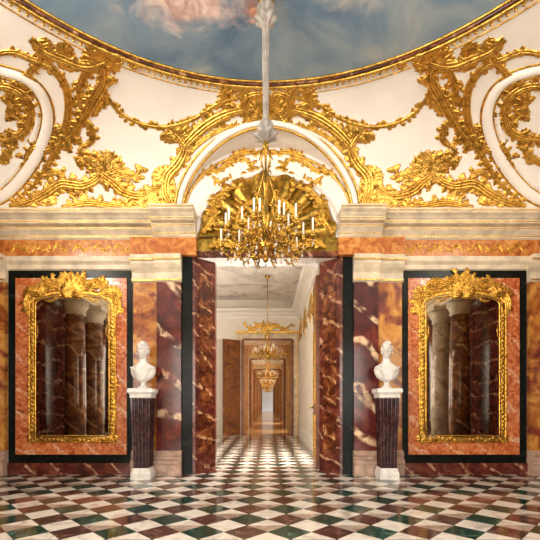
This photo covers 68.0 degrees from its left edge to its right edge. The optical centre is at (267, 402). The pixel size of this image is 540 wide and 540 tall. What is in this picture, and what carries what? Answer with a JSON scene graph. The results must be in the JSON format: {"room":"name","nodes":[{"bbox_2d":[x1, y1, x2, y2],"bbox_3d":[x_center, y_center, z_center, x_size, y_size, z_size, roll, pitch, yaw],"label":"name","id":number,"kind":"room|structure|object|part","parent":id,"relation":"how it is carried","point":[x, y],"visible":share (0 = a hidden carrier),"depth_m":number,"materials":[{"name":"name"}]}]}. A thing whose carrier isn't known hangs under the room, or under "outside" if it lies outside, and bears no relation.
{"room":"historic interior","nodes":[
{"label":"historic interior","id":0,"kind":"room"},
{"bbox_2d":[217,266,276,299],"bbox_3d":[-1.220,-3.817,10.867,4.760,0.100,7.600,0,0,0],"label":"ceiling","id":1,"kind":"structure","parent":0,"point":[233,282],"depth_m":12.61,"materials":[{"name":"white paint"}]},
{"bbox_2d":[252,275,283,361],"bbox_3d":[0.000,-2.494,11.867,0.955,2.546,0.953,0,0,0],"label":"chandelier","id":2,"kind":"object","parent":1,"relation":"hanging from","point":[267,355],"visible":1,"depth_m":11.83,"materials":[{"name":"metal"}]},
{"bbox_3d":[0.000,-3.052,11.867,0.180,1.430,0.180,0,0,0],"label":"rod","id":3,"kind":"part","parent":2,"relation":"part of","materials":[{"name":"metal"}]},
{"bbox_2d":[217,300,298,434],"bbox_3d":[-1.070,-1.292,14.817,5.060,4.950,0.300,0,0,0],"label":"wall","id":4,"kind":"structure","parent":0,"point":[226,328],"depth_m":14.67,"materials":[{"name":"white paint"}]},
{"bbox_2d":[223,339,239,435],"bbox_3d":[-1.287,-0.552,14.316,0.700,3.430,0.196,0,0,-35],"label":"door","id":5,"kind":"structure","parent":4,"relation":"in","point":[231,348],"depth_m":14.29,"materials":[{"name":"brown wood"}]},
{"bbox_2d":[245,345,248,433],"bbox_3d":[-0.843,-0.527,15.450,0.196,3.380,0.850,0,0,5],"label":"door","id":6,"kind":"structure","parent":4,"relation":"in","point":[246,347],"depth_m":15.50,"materials":[{"name":"brown wood"}]},
{"bbox_2d":[217,308,297,318],"bbox_3d":[-1.220,-3.242,14.527,4.760,0.350,0.280,0,0,0],"label":"crown molding","id":7,"kind":"structure","parent":4,"relation":"attached to","point":[222,313],"depth_m":14.55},
{"bbox_2d":[236,331,298,434],"bbox_3d":[0.000,-0.717,14.782,2.300,3.800,0.470,0,0,0],"label":"trim enfilade doorcase","id":8,"kind":"structure","parent":4,"relation":"attached to","point":[292,336],"depth_m":14.60,"materials":[{"name":"beige stone"}]},
{"bbox_2d":[243,320,295,330],"bbox_3d":[0.065,-2.798,14.642,1.951,0.518,0.036,0,0,0],"label":"gilded overdoor ornament","id":9,"kind":"structure","parent":4,"relation":"attached to","point":[262,326],"depth_m":14.64,"materials":[{"name":"gold metal"}]},
{"bbox_2d":[286,345,289,433],"bbox_3d":[0.850,-0.527,15.451,0.196,3.380,0.851,0,0,-6],"label":"door","id":10,"kind":"structure","parent":4,"relation":"in","point":[288,347],"depth_m":15.50,"materials":[{"name":"brown wood"}]},
{"bbox_2d":[29,0,505,79],"bbox_3d":[0.000,-4.417,1.757,7.600,0.001,7.600,0,0,0],"label":"ceiling","id":11,"kind":"structure","parent":0,"point":[221,38],"depth_m":4.74,"materials":[{"name":"blue paint"}]},
{"bbox_2d":[218,0,316,271],"bbox_3d":[-0.020,-2.962,4.300,1.061,2.910,1.059,0,0,0],"label":"chandelier","id":12,"kind":"object","parent":11,"relation":"hanging from","point":[265,17],"visible":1,"depth_m":4.26,"materials":[{"name":"gilded metal"},{"name":"wax"},{"name":"silk"}]},
{"bbox_2d":[0,0,539,94],"bbox_3d":[0.000,-4.407,1.757,7.958,0.056,7.958,0,0,33],"label":"trim","id":13,"kind":"structure","parent":11,"relation":"attached to","point":[38,13],"depth_m":5.10,"materials":[{"name":"gold metal"}]},
{"bbox_2d":[186,148,348,265],"bbox_3d":[0.000,-1.667,6.867,10.620,5.700,0.400,0,0,0],"label":"wall","id":14,"kind":"structure","parent":0,"point":[205,187],"depth_m":6.67,"materials":[{"name":"white paint"}]},
{"bbox_2d":[6,256,132,474],"bbox_3d":[-3.270,-0.617,6.622,2.100,3.600,0.090,0,0,0],"label":"wall panel","id":15,"kind":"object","parent":14,"relation":"attached to","point":[24,458],"depth_m":6.62,"materials":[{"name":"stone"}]},
{"bbox_2d":[11,242,129,252],"bbox_3d":[-3.255,-2.569,6.614,1.950,0.165,0.011,0,0,0],"label":"ornament","id":16,"kind":"object","parent":14,"relation":"attached to","point":[125,250],"depth_m":6.61,"materials":[{"name":"gold metal"}]},
{"bbox_2d":[19,270,124,443],"bbox_3d":[-3.234,-0.758,6.595,1.753,2.884,0.044,0,0,0],"label":"wall mirror","id":17,"kind":"object","parent":14,"relation":"attached to","point":[72,386],"visible":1,"depth_m":6.60,"materials":[{"name":"gold glass"}]},
{"bbox_3d":[-3.225,-0.617,6.601,1.267,2.367,0.001,0,0,0],"label":"glass","id":18,"kind":"part","parent":17,"relation":"part of","materials":[{"name":"mirror"}]},
{"bbox_2d":[0,253,181,475],"bbox_3d":[-3.160,-0.617,6.558,3.540,3.600,0.218,0,0,0],"label":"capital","id":19,"kind":"object","parent":14,"relation":"attached to","point":[156,267],"visible":0.91,"depth_m":6.53,"materials":[{"name":"beige stone"}]},
{"bbox_2d":[0,257,191,474],"bbox_3d":[-3.080,-0.617,6.617,3.660,3.600,0.100,0,0,0],"label":"trim","id":20,"kind":"structure","parent":14,"relation":"attached to","point":[162,311],"depth_m":6.57,"materials":[{"name":"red stone"}]},
{"bbox_2d":[0,237,196,257],"bbox_3d":[-3.035,-2.557,6.587,3.750,0.280,0.160,0,0,0],"label":"trim","id":21,"kind":"structure","parent":14,"relation":"attached to","point":[186,246],"depth_m":6.62,"materials":[{"name":"stone"}]},
{"bbox_2d":[0,203,197,239],"bbox_3d":[-3.031,-2.897,6.434,3.757,0.400,0.466,0,0,0],"label":"crown molding","id":22,"kind":"structure","parent":14,"relation":"attached to","point":[159,219],"depth_m":6.45,"materials":[{"name":"beige stone"}]},
{"bbox_2d":[192,258,216,473],"bbox_3d":[-1.075,-0.617,6.857,0.350,3.600,0.420,0,0,0],"label":"door frame","id":23,"kind":"structure","parent":14,"relation":"attached to","point":[204,272],"depth_m":6.73,"materials":[{"name":"red stone"}]},
{"bbox_2d":[174,120,360,236],"bbox_3d":[-0.001,-3.532,6.368,3.160,1.593,0.678,0,0,0],"label":"trim","id":24,"kind":"structure","parent":14,"relation":"attached to","point":[323,147],"depth_m":6.50,"materials":[{"name":"white paint"}]},
{"bbox_2d":[201,177,333,250],"bbox_3d":[0.000,-3.086,6.524,2.177,1.222,0.033,0,0,0],"label":"scrollwork","id":25,"kind":"object","parent":14,"relation":"attached to","point":[323,216],"visible":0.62,"depth_m":6.52,"materials":[{"name":"gold metal"}]},
{"bbox_2d":[197,173,339,257],"bbox_3d":[0.000,-3.094,6.559,2.400,1.355,0.216,0,0,0],"label":"trim overdoor conch","id":26,"kind":"structure","parent":14,"relation":"attached to","point":[281,183],"depth_m":6.57,"materials":[{"name":"gold metal"}]},
{"bbox_2d":[0,63,539,207],"bbox_3d":[0.000,-3.761,5.817,9.666,1.185,1.701,0,0,0],"label":"trim","id":27,"kind":"structure","parent":14,"relation":"attached to","point":[25,173],"depth_m":6.05,"materials":[{"name":"white paint"}]},
{"bbox_2d":[310,275,317,468],"bbox_3d":[0.890,-0.552,7.362,0.196,3.430,0.550,0,0,2],"label":"door","id":28,"kind":"structure","parent":14,"relation":"in","point":[315,284],"depth_m":7.14,"materials":[{"name":"brown wood"}]},
{"bbox_2d":[318,258,342,473],"bbox_3d":[1.075,-0.617,6.857,0.350,3.600,0.420,0,0,0],"label":"door frame","id":29,"kind":"structure","parent":14,"relation":"attached to","point":[330,272],"depth_m":6.73,"materials":[{"name":"red stone"}]},
{"bbox_2d":[337,203,539,239],"bbox_3d":[3.031,-2.897,6.434,3.757,0.400,0.466,0,0,0],"label":"crown molding","id":30,"kind":"structure","parent":14,"relation":"attached to","point":[354,219],"depth_m":6.45,"materials":[{"name":"beige stone"}]},
{"bbox_2d":[338,237,539,257],"bbox_3d":[3.035,-2.557,6.587,3.750,0.280,0.160,0,0,0],"label":"trim","id":31,"kind":"structure","parent":14,"relation":"attached to","point":[347,246],"depth_m":6.62,"materials":[{"name":"stone"}]},
{"bbox_2d":[343,257,539,474],"bbox_3d":[3.080,-0.617,6.617,3.660,3.600,0.100,0,0,0],"label":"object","id":32,"kind":"structure","parent":14,"relation":"attached to","point":[372,311],"depth_m":6.57,"materials":[{"name":"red stone"}]},
{"bbox_2d":[353,253,539,475],"bbox_3d":[3.160,-0.617,6.558,3.540,3.600,0.218,0,0,0],"label":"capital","id":33,"kind":"object","parent":14,"relation":"attached to","point":[367,267],"visible":0.79,"depth_m":6.53,"materials":[{"name":"beige stone"}]},
{"bbox_2d":[408,267,513,443],"bbox_3d":[3.203,-0.783,6.595,1.757,2.933,0.044,0,0,0],"label":"wall mirror","id":34,"kind":"object","parent":14,"relation":"attached to","point":[462,385],"visible":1,"depth_m":6.60,"materials":[{"name":"gold glass"}]},
{"bbox_3d":[3.225,-0.617,6.601,1.267,2.367,0.001,0,0,0],"label":"glass","id":35,"kind":"part","parent":34,"relation":"part of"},
{"bbox_2d":[405,242,522,252],"bbox_3d":[3.246,-2.569,6.614,1.933,0.165,0.011,0,0,0],"label":"ornament","id":36,"kind":"object","parent":14,"relation":"attached to","point":[434,246],"depth_m":6.61,"materials":[{"name":"gold metal"}]},
{"bbox_2d":[402,256,528,474],"bbox_3d":[3.270,-0.617,6.622,2.100,3.600,0.090,0,0,0],"label":"wall panel","id":37,"kind":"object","parent":14,"relation":"attached to","point":[509,458],"depth_m":6.62,"materials":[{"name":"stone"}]},
{"bbox_2d":[245,411,289,434],"bbox_3d":[-1.220,1.183,38.667,4.760,0.001,48.000,0,0,0],"label":"floor","id":38,"kind":"structure","parent":0,"point":[267,422],"depth_m":20.14,"materials":[{"name":"brown wood"}]},
{"bbox_2d":[262,388,272,409],"bbox_3d":[-1.070,-1.292,65.167,5.060,4.950,0.001,0,0,0],"label":"wall","id":39,"kind":"structure","parent":0,"point":[267,398],"depth_m":65.17,"materials":[{"name":"white paint"}]},
{"bbox_2d":[246,345,288,352],"bbox_3d":[-1.070,-1.292,21.317,5.060,4.950,0.300,0,0,0],"label":"wall","id":40,"kind":"structure","parent":0,"point":[278,348],"depth_m":21.17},
{"bbox_2d":[252,363,254,423],"bbox_3d":[-0.843,-0.527,21.950,0.196,3.380,0.850,0,0,5],"label":"door","id":41,"kind":"structure","parent":40,"relation":"in","point":[253,404],"depth_m":22.23,"materials":[{"name":"brown wood"}]},
{"bbox_2d":[245,341,288,344],"bbox_3d":[-1.220,-3.242,21.027,4.760,0.350,0.280,0,0,0],"label":"crown molding","id":42,"kind":"structure","parent":40,"relation":"attached to","point":[246,342],"depth_m":21.12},
{"bbox_2d":[248,353,286,424],"bbox_3d":[0.000,-0.717,21.282,2.300,3.800,0.470,0,0,0],"label":"trim enfilade doorcase","id":43,"kind":"structure","parent":40,"relation":"attached to","point":[284,358],"depth_m":21.09,"materials":[{"name":"brown wood"}]},
{"bbox_2d":[280,363,282,423],"bbox_3d":[0.850,-0.527,21.951,0.196,3.380,0.851,0,0,-6],"label":"door","id":44,"kind":"structure","parent":40,"relation":"in","point":[281,404],"depth_m":22.23,"materials":[{"name":"brown wood"}]},
{"bbox_2d":[252,360,282,364],"bbox_3d":[-1.070,-1.292,27.817,5.060,4.950,0.300,0,0,0],"label":"wall","id":45,"kind":"structure","parent":0,"point":[275,362],"depth_m":27.67,"materials":[{"name":"white paint"}]},
{"bbox_2d":[255,371,256,419],"bbox_3d":[-0.843,-0.527,28.450,0.196,3.380,0.850,0,0,5],"label":"door","id":46,"kind":"structure","parent":45,"relation":"in","point":[255,371],"depth_m":28.14,"materials":[{"name":"brown wood"}]},
{"bbox_2d":[254,365,280,419],"bbox_3d":[0.000,-0.717,27.782,2.300,3.800,0.470,0,0,0],"label":"trim enfilade doorcase","id":47,"kind":"structure","parent":45,"relation":"attached to","point":[256,367],"depth_m":27.59,"materials":[{"name":"brown wood"}]},
{"bbox_2d":[278,371,279,419],"bbox_3d":[0.850,-0.527,28.451,0.196,3.380,0.851,0,0,-6],"label":"door","id":48,"kind":"structure","parent":45,"relation":"in","point":[279,371],"depth_m":28.14,"materials":[{"name":"brown wood"}]},
{"bbox_2d":[255,370,279,372],"bbox_3d":[-1.070,-1.292,34.817,5.060,4.950,0.300,0,0,0],"label":"wall","id":49,"kind":"structure","parent":0,"point":[257,371],"depth_m":34.67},
{"bbox_2d":[258,379,258,415],"bbox_3d":[-0.843,-0.527,35.450,0.196,3.380,0.850,0,0,5],"label":"door","id":50,"kind":"structure","parent":49,"relation":"in","point":[258,379],"depth_m":35.63,"materials":[{"name":"brown wood"}]},
{"bbox_2d":[257,373,277,416],"bbox_3d":[0.000,-0.717,34.782,2.300,3.800,0.470,0,0,0],"label":"trim enfilade doorcase","id":51,"kind":"structure","parent":49,"relation":"attached to","point":[257,373],"depth_m":34.59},
{"bbox_2d":[276,379,276,415],"bbox_3d":[0.850,-0.527,35.451,0.196,3.380,0.851,0,0,-6],"label":"door","id":52,"kind":"structure","parent":49,"relation":"in","point":[276,379],"depth_m":35.63,"materials":[{"name":"brown wood"}]},
{"bbox_2d":[259,378,275,413],"bbox_3d":[0.000,-0.717,42.782,2.300,3.800,0.470,0,0,0],"label":"trim enfilade doorcase","id":53,"kind":"structure","parent":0,"point":[259,378],"depth_m":43.00,"materials":[{"name":"brown wood"}]},
{"bbox_2d":[260,383,274,411],"bbox_3d":[0.000,-0.717,51.782,2.300,3.800,0.470,0,0,0],"label":"trim enfilade doorcase","id":54,"kind":"structure","parent":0,"point":[260,383],"depth_m":51.60,"materials":[{"name":"brown wood"}]},
{"bbox_2d":[261,386,273,410],"bbox_3d":[0.000,-0.717,62.782,2.300,3.800,0.470,0,0,0],"label":"trim enfilade doorcase","id":55,"kind":"structure","parent":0,"point":[263,386],"depth_m":62.59,"materials":[{"name":"brown wood"}]},
{"bbox_2d":[0,435,539,539],"bbox_3d":[0.000,1.183,5.557,10.620,0.001,18.220,0,0,0],"label":"floor","id":56,"kind":"structure","parent":0,"point":[262,487],"depth_m":4.71,"materials":[{"name":"stone"}]},
{"bbox_2d":[127,388,157,479],"bbox_3d":[-1.965,0.478,6.322,0.380,1.410,0.380,0,0,0],"label":"pedestal","id":57,"kind":"object","parent":56,"relation":"on","point":[142,399],"visible":1,"depth_m":6.20,"materials":[{"name":"stone"}]},
{"bbox_2d":[130,340,155,387],"bbox_3d":[-1.965,-0.604,6.300,0.395,0.754,0.268,0,0,0],"label":"bust","id":58,"kind":"object","parent":57,"relation":"on","point":[143,372],"visible":0.98,"depth_m":6.25,"materials":[{"name":"white stone"}]},
{"bbox_2d":[372,388,402,479],"bbox_3d":[1.885,0.478,6.322,0.380,1.410,0.380,0,0,0],"label":"pedestal","id":59,"kind":"object","parent":56,"relation":"on","point":[386,399],"visible":1,"depth_m":6.20,"materials":[{"name":"stone"}]},
{"bbox_2d":[374,340,399,387],"bbox_3d":[1.885,-0.604,6.301,0.394,0.755,0.267,0,0,0],"label":"bust","id":60,"kind":"object","parent":59,"relation":"on","point":[386,372],"visible":0.94,"depth_m":6.25,"materials":[{"name":"white stone"}]},
{"bbox_2d":[0,0,539,207],"bbox_3d":[0.000,-3.772,1.757,9.820,1.290,9.820,0,0,0],"label":"cove","id":61,"kind":"object","parent":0,"point":[145,98],"visible":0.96,"depth_m":5.88,"materials":[{"name":"white paint"}]},
{"bbox_2d":[0,36,539,207],"bbox_3d":[0.000,-3.785,5.740,9.014,1.273,1.886,0,0,0],"label":"scrollwork","id":62,"kind":"object","parent":61,"relation":"attached to","point":[108,170],"visible":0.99,"depth_m":6.08,"materials":[{"name":"gold metal"}]},
{"bbox_2d":[275,266,302,302],"bbox_3d":[0.710,-3.582,10.867,0.900,0.370,7.600,0,0,0],"label":"ceiling","id":63,"kind":"structure","parent":0,"point":[287,279],"depth_m":12.36,"materials":[{"name":"white paint"}]},
{"bbox_2d":[299,271,317,436],"bbox_3d":[1.310,-1.292,10.867,0.300,4.950,7.600,0,0,0],"label":"wall","id":64,"kind":"structure","parent":0,"point":[306,343],"depth_m":11.90,"materials":[{"name":"white paint"}]},
{"bbox_2d":[292,266,317,449],"bbox_3d":[1.020,-1.117,10.867,0.280,4.600,7.600,0,0,0],"label":"trim","id":65,"kind":"structure","parent":64,"relation":"attached to","point":[308,273],"depth_m":11.31,"materials":[{"name":"white paint"}]},
{"bbox_3d":[1.020,-1.117,10.867,0.280,4.600,7.600,0,0,0],"label":"cornice","id":66,"kind":"part","parent":65,"relation":"part of","materials":[{"name":"white paint"}]},
{"bbox_2d":[299,293,312,341],"bbox_3d":[1.134,-2.490,11.462,0.048,0.950,6.059,0,0,0],"label":"gilded wall ornament","id":67,"kind":"structure","parent":64,"relation":"attached to","point":[310,308],"depth_m":11.79,"materials":[{"name":"gold metal"}]},
{"bbox_3d":[-1.220,-3.817,18.067,4.760,0.100,6.200,0,0,0],"label":"ceiling","id":68,"kind":"structure","parent":0,"visible":0},
{"bbox_2d":[257,362,278,380],"bbox_3d":[0.000,-2.378,18.167,1.008,2.778,1.006,0,0,0],"label":"chandelier","id":69,"kind":"object","parent":68,"relation":"hanging from","point":[264,374],"visible":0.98,"depth_m":18.10,"materials":[{"name":"metal"}]},
{"bbox_3d":[-1.220,-3.817,24.567,4.760,0.100,6.200,0,0,0],"label":"ceiling","id":70,"kind":"structure","parent":0,"visible":0},
{"bbox_2d":[259,378,275,386],"bbox_3d":[0.000,-2.378,24.667,1.008,2.778,1.006,0,0,0],"label":"chandelier","id":71,"kind":"object","parent":70,"relation":"hanging from","point":[266,383],"visible":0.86,"depth_m":24.57,"materials":[{"name":"metal"}]},
{"bbox_3d":[-1.220,-3.817,31.317,4.760,0.100,6.700,0,0,0],"label":"ceiling","id":72,"kind":"structure","parent":0,"visible":0},
{"bbox_2d":[261,382,273,389],"bbox_3d":[0.000,-2.378,31.167,1.008,2.778,1.006,0,0,0],"label":"chandelier","id":73,"kind":"object","parent":72,"relation":"hanging from","point":[266,387],"visible":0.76,"depth_m":31.09,"materials":[{"name":"metal"}]}
]}

